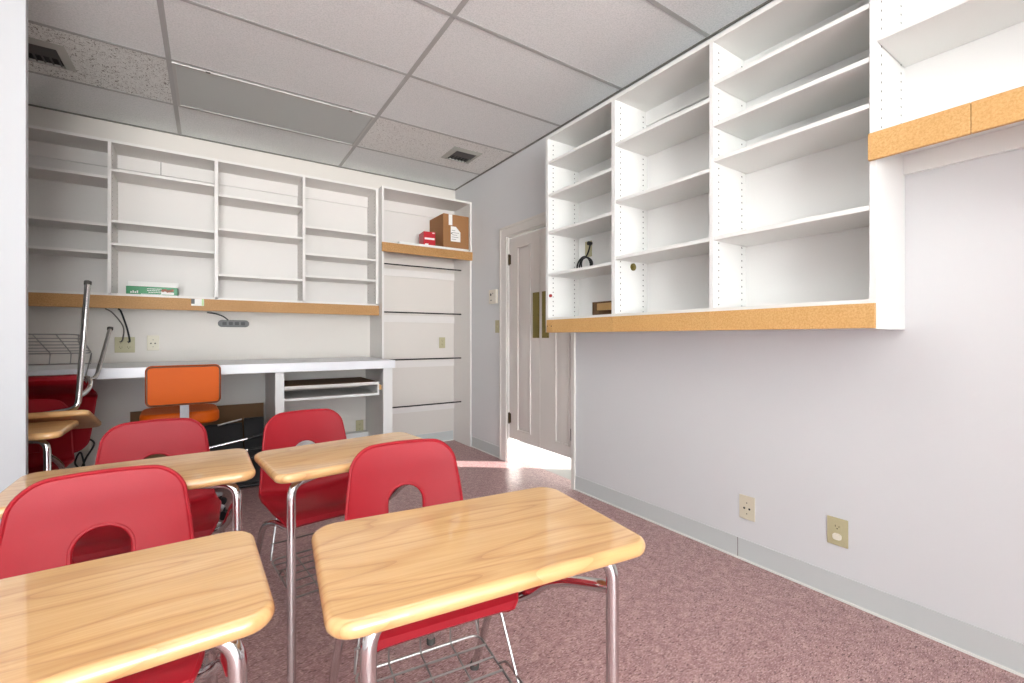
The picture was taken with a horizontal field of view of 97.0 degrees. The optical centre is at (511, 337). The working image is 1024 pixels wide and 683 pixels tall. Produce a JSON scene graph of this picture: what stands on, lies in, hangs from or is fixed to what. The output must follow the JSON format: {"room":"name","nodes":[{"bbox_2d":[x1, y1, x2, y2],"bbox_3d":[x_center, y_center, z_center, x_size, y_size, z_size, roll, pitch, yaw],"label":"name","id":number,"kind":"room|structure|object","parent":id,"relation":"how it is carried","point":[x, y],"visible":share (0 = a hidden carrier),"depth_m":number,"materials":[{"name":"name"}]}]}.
{"room":"classroom","nodes":[
{"label":"classroom","id":0,"kind":"room"},
{"bbox_2d":[0,0,27,521],"bbox_3d":[-2.473,-0.260,1.410,1.350,2.760,0.030,0,0,-34],"label":"wall partition","id":1,"kind":"structure","parent":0,"point":[13,13],"depth_m":1.75,"materials":[{"name":"grey paint"}]},
{"bbox_2d":[28,106,454,468],"bbox_3d":[-2.389,-0.260,3.864,4.410,2.760,0.120,0,0,-34],"label":"wall","id":2,"kind":"structure","parent":0,"point":[184,335],"depth_m":3.96,"materials":[{"name":"white paint"}]},
{"bbox_2d":[74,437,94,466],"bbox_3d":[-3.065,0.691,3.256,0.121,0.848,0.132,0,0,-34],"label":"cable","id":3,"kind":"object","parent":2,"relation":"attached to","point":[88,447],"visible":0.41,"depth_m":3.22,"materials":[{"name":"black plastic"}]},
{"bbox_2d":[105,308,124,341],"bbox_3d":[-2.960,-0.091,3.376,0.116,0.256,0.041,0,0,-34],"label":"cable","id":4,"kind":"object","parent":2,"relation":"attached to","point":[105,308],"visible":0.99,"depth_m":3.38,"materials":[{"name":"grey plastic"}]},
{"bbox_2d":[118,309,130,342],"bbox_3d":[-2.914,-0.090,3.404,0.030,0.258,0.074,0,0,41],"label":"cable","id":5,"kind":"object","parent":2,"relation":"attached to","point":[120,310],"visible":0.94,"depth_m":3.40,"materials":[{"name":"black plastic"}]},
{"bbox_2d":[115,337,134,352],"bbox_3d":[-2.929,0.056,3.427,0.118,0.118,0.008,0,0,-34],"label":"wall outlet","id":6,"kind":"object","parent":2,"relation":"attached to","point":[124,346],"visible":1,"depth_m":3.42,"materials":[{"name":"beige plastic"}]},
{"bbox_2d":[147,335,158,349],"bbox_3d":[-2.789,0.042,3.521,0.074,0.116,0.007,0,0,-34],"label":"wall outlet","id":7,"kind":"object","parent":2,"relation":"attached to","point":[152,340],"visible":1,"depth_m":3.52,"materials":[{"name":"beige plastic"}]},
{"bbox_2d":[28,124,378,315],"bbox_3d":[-2.365,-0.794,3.623,2.522,1.181,0.304,0,0,-34],"label":"wall shelving unit","id":8,"kind":"object","parent":2,"relation":"attached to","point":[108,213],"visible":1,"depth_m":3.57,"materials":[{"name":"white laminate"}]},
{"bbox_2d":[28,245,107,258],"bbox_3d":[-3.148,-0.591,3.105,0.604,0.018,0.276,0,0,-34],"label":"shelf","id":9,"kind":"object","parent":8,"relation":"attached to","point":[33,251],"depth_m":3.14,"materials":[{"name":"white laminate"}]},
{"bbox_2d":[28,215,107,232],"bbox_3d":[-3.148,-0.785,3.105,0.604,0.018,0.276,0,0,-34],"label":"shelf","id":10,"kind":"object","parent":8,"relation":"attached to","point":[34,222],"depth_m":3.14,"materials":[{"name":"white laminate"}]},
{"bbox_2d":[28,164,107,187],"bbox_3d":[-3.148,-1.117,3.105,0.604,0.018,0.276,0,0,-34],"label":"shelf","id":11,"kind":"object","parent":8,"relation":"attached to","point":[41,174],"depth_m":3.14,"materials":[{"name":"white laminate"}]},
{"bbox_2d":[126,281,178,295],"bbox_3d":[-2.672,-0.364,3.374,0.300,0.105,0.086,0,0,-32],"label":"carton","id":12,"kind":"object","parent":8,"relation":"on","point":[133,287],"visible":0.96,"depth_m":3.36,"materials":[{"name":"green cardboard"}]},
{"bbox_2d":[161,289,173,292],"bbox_3d":[-2.573,-0.348,3.385,0.075,0.026,0.001,0,0,-32],"label":"food picture","id":13,"kind":"object","parent":12,"relation":"on","point":[168,291],"depth_m":3.38},
{"bbox_2d":[111,242,213,258],"bbox_3d":[-2.629,-0.657,3.451,0.602,0.018,0.276,0,0,-34],"label":"shelf","id":14,"kind":"object","parent":8,"relation":"attached to","point":[120,248],"depth_m":3.44,"materials":[{"name":"white laminate"}]},
{"bbox_2d":[111,220,213,238],"bbox_3d":[-2.629,-0.817,3.451,0.602,0.018,0.276,0,0,-34],"label":"shelf","id":15,"kind":"object","parent":8,"relation":"attached to","point":[124,227],"depth_m":3.43,"materials":[{"name":"white laminate"}]},
{"bbox_2d":[111,169,213,195],"bbox_3d":[-2.629,-1.175,3.451,0.602,0.018,0.276,0,0,-34],"label":"shelf","id":16,"kind":"object","parent":8,"relation":"attached to","point":[122,177],"depth_m":3.43,"materials":[{"name":"white laminate"}]},
{"bbox_2d":[191,299,203,305],"bbox_3d":[-2.380,-0.266,3.429,0.080,0.052,0.001,0,0,-34],"label":"sticker","id":17,"kind":"object","parent":8,"relation":"attached to","point":[194,302],"visible":1,"depth_m":3.43,"materials":[{"name":"white paper"}]},
{"bbox_2d":[218,274,302,283],"bbox_3d":[-2.107,-0.487,3.799,0.601,0.018,0.276,0,0,-34],"label":"shelf","id":18,"kind":"object","parent":8,"relation":"attached to","point":[222,278],"depth_m":3.80,"materials":[{"name":"white laminate"}]},
{"bbox_2d":[218,228,302,244],"bbox_3d":[-2.107,-0.844,3.799,0.601,0.018,0.276,0,0,-34],"label":"shelf","id":19,"kind":"object","parent":8,"relation":"attached to","point":[223,234],"depth_m":3.79,"materials":[{"name":"white laminate"}]},
{"bbox_2d":[218,194,302,214],"bbox_3d":[-2.107,-1.107,3.799,0.601,0.018,0.276,0,0,-34],"label":"shelf","id":20,"kind":"object","parent":8,"relation":"attached to","point":[229,202],"depth_m":3.80,"materials":[{"name":"white laminate"}]},
{"bbox_2d":[305,275,375,284],"bbox_3d":[-1.589,-0.525,4.145,0.601,0.018,0.276,0,0,-34],"label":"shelf","id":21,"kind":"object","parent":8,"relation":"attached to","point":[309,279],"depth_m":4.16,"materials":[{"name":"white laminate"}]},
{"bbox_2d":[305,253,375,264],"bbox_3d":[-1.589,-0.715,4.145,0.601,0.018,0.276,0,0,-34],"label":"shelf","id":22,"kind":"object","parent":8,"relation":"attached to","point":[313,258],"depth_m":4.15,"materials":[{"name":"white laminate"}]},
{"bbox_2d":[305,226,375,240],"bbox_3d":[-1.589,-0.947,4.145,0.601,0.018,0.276,0,0,-34],"label":"shelf","id":23,"kind":"object","parent":8,"relation":"attached to","point":[310,231],"depth_m":4.15,"materials":[{"name":"white laminate"}]},
{"bbox_2d":[207,312,248,326],"bbox_3d":[-2.368,-0.150,3.783,0.299,0.121,0.035,0,0,-34],"label":"power strip","id":24,"kind":"object","parent":2,"relation":"attached to","point":[222,323],"visible":1,"depth_m":3.78,"materials":[{"name":"grey plastic"}]},
{"bbox_2d":[356,420,362,430],"bbox_3d":[-1.478,0.862,4.394,0.072,0.120,0.008,0,0,-34],"label":"wall outlet","id":25,"kind":"object","parent":2,"relation":"attached to","point":[359,423],"visible":0.86,"depth_m":4.39,"materials":[{"name":"beige plastic"}]},
{"bbox_2d":[414,430,452,441],"bbox_3d":[-2.353,1.067,3.809,4.110,0.105,0.012,0,0,-34],"label":"baseboard","id":26,"kind":"structure","parent":2,"relation":"attached to","point":[446,435],"depth_m":4.87,"materials":[{"name":"grey plastic"}]},
{"bbox_2d":[439,337,444,347],"bbox_3d":[-0.752,0.056,4.878,0.070,0.116,0.008,0,0,-34],"label":"wall outlet","id":27,"kind":"object","parent":2,"relation":"attached to","point":[441,339],"visible":1,"depth_m":4.87,"materials":[{"name":"beige plastic"}]},
{"bbox_2d":[28,0,766,188],"bbox_3d":[0.550,-1.670,-0.546,4.410,0.100,10.720,0,0,-34],"label":"ceiling","id":28,"kind":"structure","parent":0,"point":[617,42],"depth_m":2.65,"materials":[{"name":"tile"}]},
{"bbox_2d":[28,37,76,71],"bbox_3d":[-2.692,-1.612,2.559,0.290,0.016,0.295,0,0,-34],"label":"ceiling vent","id":29,"kind":"object","parent":28,"relation":"in","point":[39,51],"visible":0.66,"depth_m":2.58,"materials":[{"name":"grey metal"}]},
{"bbox_2d":[172,61,374,145],"bbox_3d":[-1.659,-1.613,3.228,1.192,0.014,0.599,0,0,-34],"label":"recessed light","id":30,"kind":"object","parent":28,"relation":"in","point":[196,88],"visible":1,"depth_m":3.18,"materials":[{"name":"grey plastic"}]},
{"bbox_2d":[441,146,482,163],"bbox_3d":[-0.449,-1.612,4.031,0.275,0.016,0.285,0,0,-34],"label":"ceiling vent","id":31,"kind":"object","parent":28,"relation":"in","point":[458,154],"visible":1,"depth_m":4.00,"materials":[{"name":"grey metal"}]},
{"bbox_2d":[194,440,1023,682],"bbox_3d":[5.249,1.150,4.701,18.050,0.060,26.000,0,0,-34],"label":"floor","id":32,"kind":"structure","parent":0,"point":[691,611],"depth_m":1.73,"materials":[{"name":"carpet"}]},
{"bbox_2d":[28,399,78,473],"bbox_3d":[-2.365,0.726,2.087,0.570,0.788,0.796,0,0,-34],"label":"school desk","id":33,"kind":"object","parent":32,"relation":"on","point":[54,439],"visible":0.44,"depth_m":2.30,"materials":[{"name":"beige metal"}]},
{"bbox_2d":[28,280,112,452],"bbox_3d":[-2.550,0.195,2.433,0.570,0.992,0.954,0,0,-34],"label":"school desk","id":34,"kind":"object","parent":33,"relation":"on","point":[76,391],"visible":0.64,"depth_m":2.45,"materials":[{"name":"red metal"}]},
{"bbox_2d":[28,334,91,374],"bbox_3d":[-2.582,0.129,2.481,0.367,0.192,0.367,0,-19,-34],"label":"basket","id":35,"kind":"object","parent":34,"relation":"on","point":[78,335],"depth_m":2.56,"materials":[{"name":"silver metal"}]},
{"bbox_2d":[0,418,255,639],"bbox_3d":[-1.222,0.726,1.519,0.570,0.788,0.796,0,0,-35],"label":"school desk","id":36,"kind":"object","parent":32,"relation":"on","point":[184,442],"visible":0.44,"depth_m":1.52,"materials":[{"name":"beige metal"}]},
{"bbox_2d":[0,465,274,682],"bbox_3d":[-0.803,0.726,0.823,0.570,0.788,0.796,0,0,-35],"label":"school desk","id":37,"kind":"object","parent":32,"relation":"on","point":[153,612],"visible":1,"depth_m":0.74,"materials":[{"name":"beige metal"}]},
{"bbox_2d":[139,364,226,520],"bbox_3d":[-2.037,0.638,2.776,0.513,0.961,0.538,0,0,-37],"label":"office chair","id":38,"kind":"object","parent":32,"relation":"on","point":[170,386],"visible":0.77,"depth_m":2.59,"materials":[{"name":"orange plastic"}]},
{"bbox_2d":[130,402,263,458],"bbox_3d":[-2.514,0.839,3.667,0.885,0.558,0.040,0,0,-34],"label":"cardboard sheet","id":39,"kind":"object","parent":32,"relation":"on","point":[227,413],"visible":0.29,"depth_m":3.78,"materials":[{"name":"brown"}]},
{"bbox_2d":[204,417,263,487],"bbox_3d":[-2.115,0.878,3.462,0.441,0.467,0.372,0,0,-34],"label":"folded chair","id":40,"kind":"object","parent":32,"relation":"on","point":[228,435],"visible":0.44,"depth_m":3.52,"materials":[{"name":"black plastic"}]},
{"bbox_2d":[265,368,391,445],"bbox_3d":[-1.580,0.688,3.889,0.883,0.864,0.724,0,0,-34],"label":"desk","id":41,"kind":"object","parent":32,"relation":"on","point":[377,384],"visible":0.65,"depth_m":3.80,"materials":[{"name":"white laminate"}]},
{"bbox_2d":[28,357,394,378],"bbox_3d":[-2.520,0.222,3.229,3.189,0.066,0.789,0,0,-34],"label":"countertop","id":42,"kind":"structure","parent":41,"relation":"on","point":[126,369],"depth_m":3.29,"materials":[{"name":"white laminate"}]},
{"bbox_2d":[284,384,378,401],"bbox_3d":[-1.554,0.435,3.803,0.711,0.086,0.548,0,0,-34],"label":"tray","id":43,"kind":"object","parent":41,"relation":"on","point":[363,389],"depth_m":3.66,"materials":[{"name":"white laminate"}]},
{"bbox_2d":[254,408,434,682],"bbox_3d":[-0.707,0.726,1.782,0.570,0.788,0.796,0,0,-40],"label":"school desk","id":44,"kind":"object","parent":32,"relation":"on","point":[302,485],"visible":0.65,"depth_m":1.73,"materials":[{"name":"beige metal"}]},
{"bbox_2d":[270,518,318,597],"bbox_3d":[-0.727,0.803,1.807,0.367,0.192,0.367,0,0,-40],"label":"basket","id":45,"kind":"object","parent":44,"relation":"on","point":[276,523],"depth_m":1.71,"materials":[{"name":"silver metal"}]},
{"bbox_2d":[370,186,472,446],"bbox_3d":[-0.901,-0.134,4.543,0.935,2.508,0.392,0,0,-34],"label":"shelving unit","id":46,"kind":"object","parent":32,"relation":"on","point":[403,214],"visible":0.74,"depth_m":4.66,"materials":[{"name":"white laminate"}]},
{"bbox_2d":[384,241,469,251],"bbox_3d":[-0.903,-0.872,4.548,0.889,0.019,0.367,0,0,-34],"label":"shelf","id":47,"kind":"object","parent":46,"relation":"attached to","point":[391,244],"depth_m":4.32,"materials":[{"name":"white laminate"}]},
{"bbox_2d":[397,241,468,250],"bbox_3d":[-0.836,-0.890,4.566,0.735,0.017,0.315,0,0,-34],"label":"board","id":48,"kind":"object","parent":46,"relation":"on","point":[399,241],"visible":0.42,"depth_m":4.42,"materials":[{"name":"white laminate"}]},
{"bbox_2d":[419,231,434,245],"bbox_3d":[-0.847,-0.970,4.524,0.120,0.140,0.161,0,0,-28],"label":"box","id":49,"kind":"object","parent":48,"relation":"on","point":[428,238],"visible":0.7,"depth_m":4.46,"materials":[{"name":"red cardboard"}]},
{"bbox_2d":[430,213,468,249],"bbox_3d":[-0.656,-1.068,4.712,0.285,0.336,0.342,0,0,-34],"label":"cardboard box","id":50,"kind":"object","parent":48,"relation":"on","point":[452,231],"visible":0.9,"depth_m":4.57,"materials":[{"name":"brown cardboard"}]},
{"bbox_2d":[311,439,645,682],"bbox_3d":[-0.170,0.726,1.110,0.598,0.788,0.807,0,0,-27],"label":"school desk","id":51,"kind":"object","parent":32,"relation":"on","point":[385,579],"visible":1,"depth_m":0.90,"materials":[{"name":"brown wood"}]},
{"bbox_2d":[353,613,522,682],"bbox_3d":[-0.187,0.803,1.144,0.367,0.192,0.367,0,0,-27],"label":"basket","id":52,"kind":"object","parent":51,"relation":"on","point":[357,649],"depth_m":1.22,"materials":[{"name":"silver metal"}]},
{"bbox_2d":[455,0,1023,643],"bbox_3d":[2.335,-0.260,0.643,0.120,2.760,10.480,0,0,-34],"label":"wall","id":53,"kind":"structure","parent":0,"point":[912,437],"depth_m":1.88,"materials":[{"name":"white paint"}]},
{"bbox_2d":[28,0,709,174],"bbox_3d":[0.542,-1.618,-0.552,4.190,0.002,10.480,0,0,-34],"label":"grid","id":54,"kind":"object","parent":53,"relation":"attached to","point":[160,4],"depth_m":2.66,"materials":[{"name":"grey metal"}]},
{"bbox_2d":[28,0,772,190],"bbox_3d":[0.542,-1.615,-0.552,4.190,0.008,10.480,0,0,-34],"label":"trim","id":55,"kind":"structure","parent":53,"relation":"attached to","point":[767,1],"depth_m":3.36,"materials":[{"name":"grey"}]},
{"bbox_2d":[471,436,498,457],"bbox_3d":[-0.260,1.067,4.418,0.012,0.105,0.550,0,0,-34],"label":"baseboard","id":56,"kind":"structure","parent":53,"relation":"attached to","point":[479,444],"depth_m":4.42,"materials":[{"name":"grey plastic"}]},
{"bbox_2d":[489,289,497,303],"bbox_3d":[-0.176,-0.385,4.276,0.030,0.130,0.130,0,0,-34],"label":"thermostat","id":57,"kind":"object","parent":53,"relation":"attached to","point":[493,294],"visible":1,"depth_m":4.25,"materials":[{"name":"beige plastic"}]},
{"bbox_2d":[495,320,498,332],"bbox_3d":[-0.139,-0.103,4.234,0.014,0.118,0.075,0,0,-34],"label":"light switch","id":58,"kind":"object","parent":53,"relation":"attached to","point":[496,321],"visible":1,"depth_m":4.23,"materials":[{"name":"beige plastic"}]},
{"bbox_2d":[508,230,539,447],"bbox_3d":[0.106,0.009,3.918,0.052,1.791,0.466,0,0,-34],"label":"door","id":59,"kind":"structure","parent":53,"relation":"in","point":[524,256],"depth_m":3.90,"materials":[{"name":"white paint"}]},
{"bbox_2d":[499,212,575,489],"bbox_3d":[0.226,0.060,3.785,0.144,2.120,1.022,0,0,-34],"label":"trim","id":60,"kind":"structure","parent":53,"relation":"attached to","point":[508,447],"depth_m":4.09,"materials":[{"name":"white wood"}]},
{"bbox_2d":[540,228,570,457],"bbox_3d":[0.354,0.009,3.544,0.052,1.791,0.419,0,0,-34],"label":"door","id":61,"kind":"structure","parent":53,"relation":"in","point":[555,348],"depth_m":3.58,"materials":[{"name":"white paint"}]},
{"bbox_2d":[546,0,904,332],"bbox_3d":[0.871,-0.713,2.451,0.308,1.365,1.884,0,0,-34],"label":"wall shelving unit","id":62,"kind":"object","parent":53,"relation":"attached to","point":[734,186],"depth_m":2.13,"materials":[{"name":"white laminate"}]},
{"bbox_2d":[548,262,611,278],"bbox_3d":[0.532,-0.433,2.968,0.278,0.019,0.594,0,0,-34],"label":"shelf","id":63,"kind":"object","parent":62,"relation":"attached to","point":[604,270],"depth_m":3.00,"materials":[{"name":"white laminate"}]},
{"bbox_2d":[548,212,611,238],"bbox_3d":[0.532,-0.726,2.968,0.278,0.019,0.594,0,0,-34],"label":"shelf","id":64,"kind":"object","parent":62,"relation":"attached to","point":[601,225],"depth_m":3.02,"materials":[{"name":"white laminate"}]},
{"bbox_2d":[548,168,611,202],"bbox_3d":[0.532,-0.984,2.968,0.278,0.019,0.594,0,0,-34],"label":"shelf","id":65,"kind":"object","parent":62,"relation":"attached to","point":[598,186],"depth_m":3.02,"materials":[{"name":"white laminate"}]},
{"bbox_2d":[548,129,611,172],"bbox_3d":[0.532,-1.208,2.968,0.278,0.019,0.594,0,0,-34],"label":"shelf","id":66,"kind":"object","parent":62,"relation":"attached to","point":[595,153],"depth_m":3.01,"materials":[{"name":"white laminate"}]},
{"bbox_2d":[585,240,591,256],"bbox_3d":[0.541,-0.625,3.203,0.006,0.112,0.066,0,0,-34],"label":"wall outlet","id":67,"kind":"object","parent":62,"relation":"attached to","point":[586,245],"visible":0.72,"depth_m":3.20,"materials":[{"name":"beige plastic"}]},
{"bbox_2d":[597,302,611,310],"bbox_3d":[0.695,-0.208,2.957,0.027,0.047,0.370,0,0,-34],"label":"wood block","id":68,"kind":"object","parent":62,"relation":"attached to","point":[601,306],"visible":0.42,"depth_m":3.04,"materials":[{"name":"brown wood"}]},
{"bbox_2d":[616,238,708,263],"bbox_3d":[0.878,-0.460,2.450,0.278,0.019,0.594,0,0,-34],"label":"shelf","id":69,"kind":"object","parent":62,"relation":"attached to","point":[697,249],"depth_m":2.47,"materials":[{"name":"white laminate"}]},
{"bbox_2d":[616,169,708,210],"bbox_3d":[0.878,-0.785,2.450,0.278,0.019,0.594,0,0,-34],"label":"shelf","id":70,"kind":"object","parent":62,"relation":"attached to","point":[693,187],"depth_m":2.48,"materials":[{"name":"white laminate"}]},
{"bbox_2d":[616,98,708,156],"bbox_3d":[0.878,-1.115,2.450,0.278,0.019,0.594,0,0,-34],"label":"shelf","id":71,"kind":"object","parent":62,"relation":"attached to","point":[691,124],"depth_m":2.47,"materials":[{"name":"white laminate"}]},
{"bbox_2d":[714,205,869,246],"bbox_3d":[1.220,-0.462,1.936,0.278,0.019,0.599,0,0,-34],"label":"shelf","id":72,"kind":"object","parent":62,"relation":"attached to","point":[854,220],"depth_m":1.91,"materials":[{"name":"white laminate"}]},
{"bbox_2d":[714,103,869,173],"bbox_3d":[1.220,-0.826,1.936,0.278,0.019,0.599,0,0,-34],"label":"shelf","id":73,"kind":"object","parent":62,"relation":"attached to","point":[849,128],"depth_m":1.92,"materials":[{"name":"white laminate"}]},
{"bbox_2d":[714,57,869,140],"bbox_3d":[1.220,-0.990,1.936,0.278,0.019,0.599,0,0,-34],"label":"shelf","id":74,"kind":"object","parent":62,"relation":"attached to","point":[847,87],"depth_m":1.91,"materials":[{"name":"white laminate"}]},
{"bbox_2d":[714,3,869,102],"bbox_3d":[1.220,-1.181,1.936,0.278,0.019,0.599,0,0,-34],"label":"shelf","id":75,"kind":"object","parent":62,"relation":"attached to","point":[846,39],"depth_m":1.92,"materials":[{"name":"white laminate"}]},
{"bbox_2d":[739,494,754,521],"bbox_3d":[1.177,0.852,2.267,0.007,0.118,0.078,0,0,-34],"label":"wall outlet","id":76,"kind":"object","parent":53,"relation":"attached to","point":[746,503],"visible":1,"depth_m":2.26,"materials":[{"name":"beige plastic"}]},
{"bbox_2d":[575,476,1023,677],"bbox_3d":[2.825,1.067,-0.211,0.012,0.105,8.515,0,0,-34],"label":"baseboard","id":77,"kind":"structure","parent":53,"relation":"attached to","point":[1002,652],"depth_m":1.93,"materials":[{"name":"grey plastic"}]},
{"bbox_2d":[827,515,847,548],"bbox_3d":[1.392,0.832,1.939,0.013,0.118,0.078,0,0,-34],"label":"wall outlet","id":78,"kind":"object","parent":53,"relation":"attached to","point":[837,528],"visible":1,"depth_m":1.94,"materials":[{"name":"beige plastic"}]},
{"bbox_2d":[833,523,841,530],"bbox_3d":[1.392,0.812,1.939,0.002,0.028,0.034,0,0,-34],"label":"receptacle","id":79,"kind":"object","parent":78,"relation":"attached to","point":[836,526],"depth_m":1.94,"materials":[{"name":"beige plastic"}]},
{"bbox_2d":[868,0,1023,175],"bbox_3d":[1.892,-0.998,0.921,0.306,0.795,1.834,0,0,-34],"label":"shelf unit","id":80,"kind":"object","parent":53,"relation":"attached to","point":[962,60],"visible":1,"depth_m":1.55,"materials":[{"name":"white laminate"}]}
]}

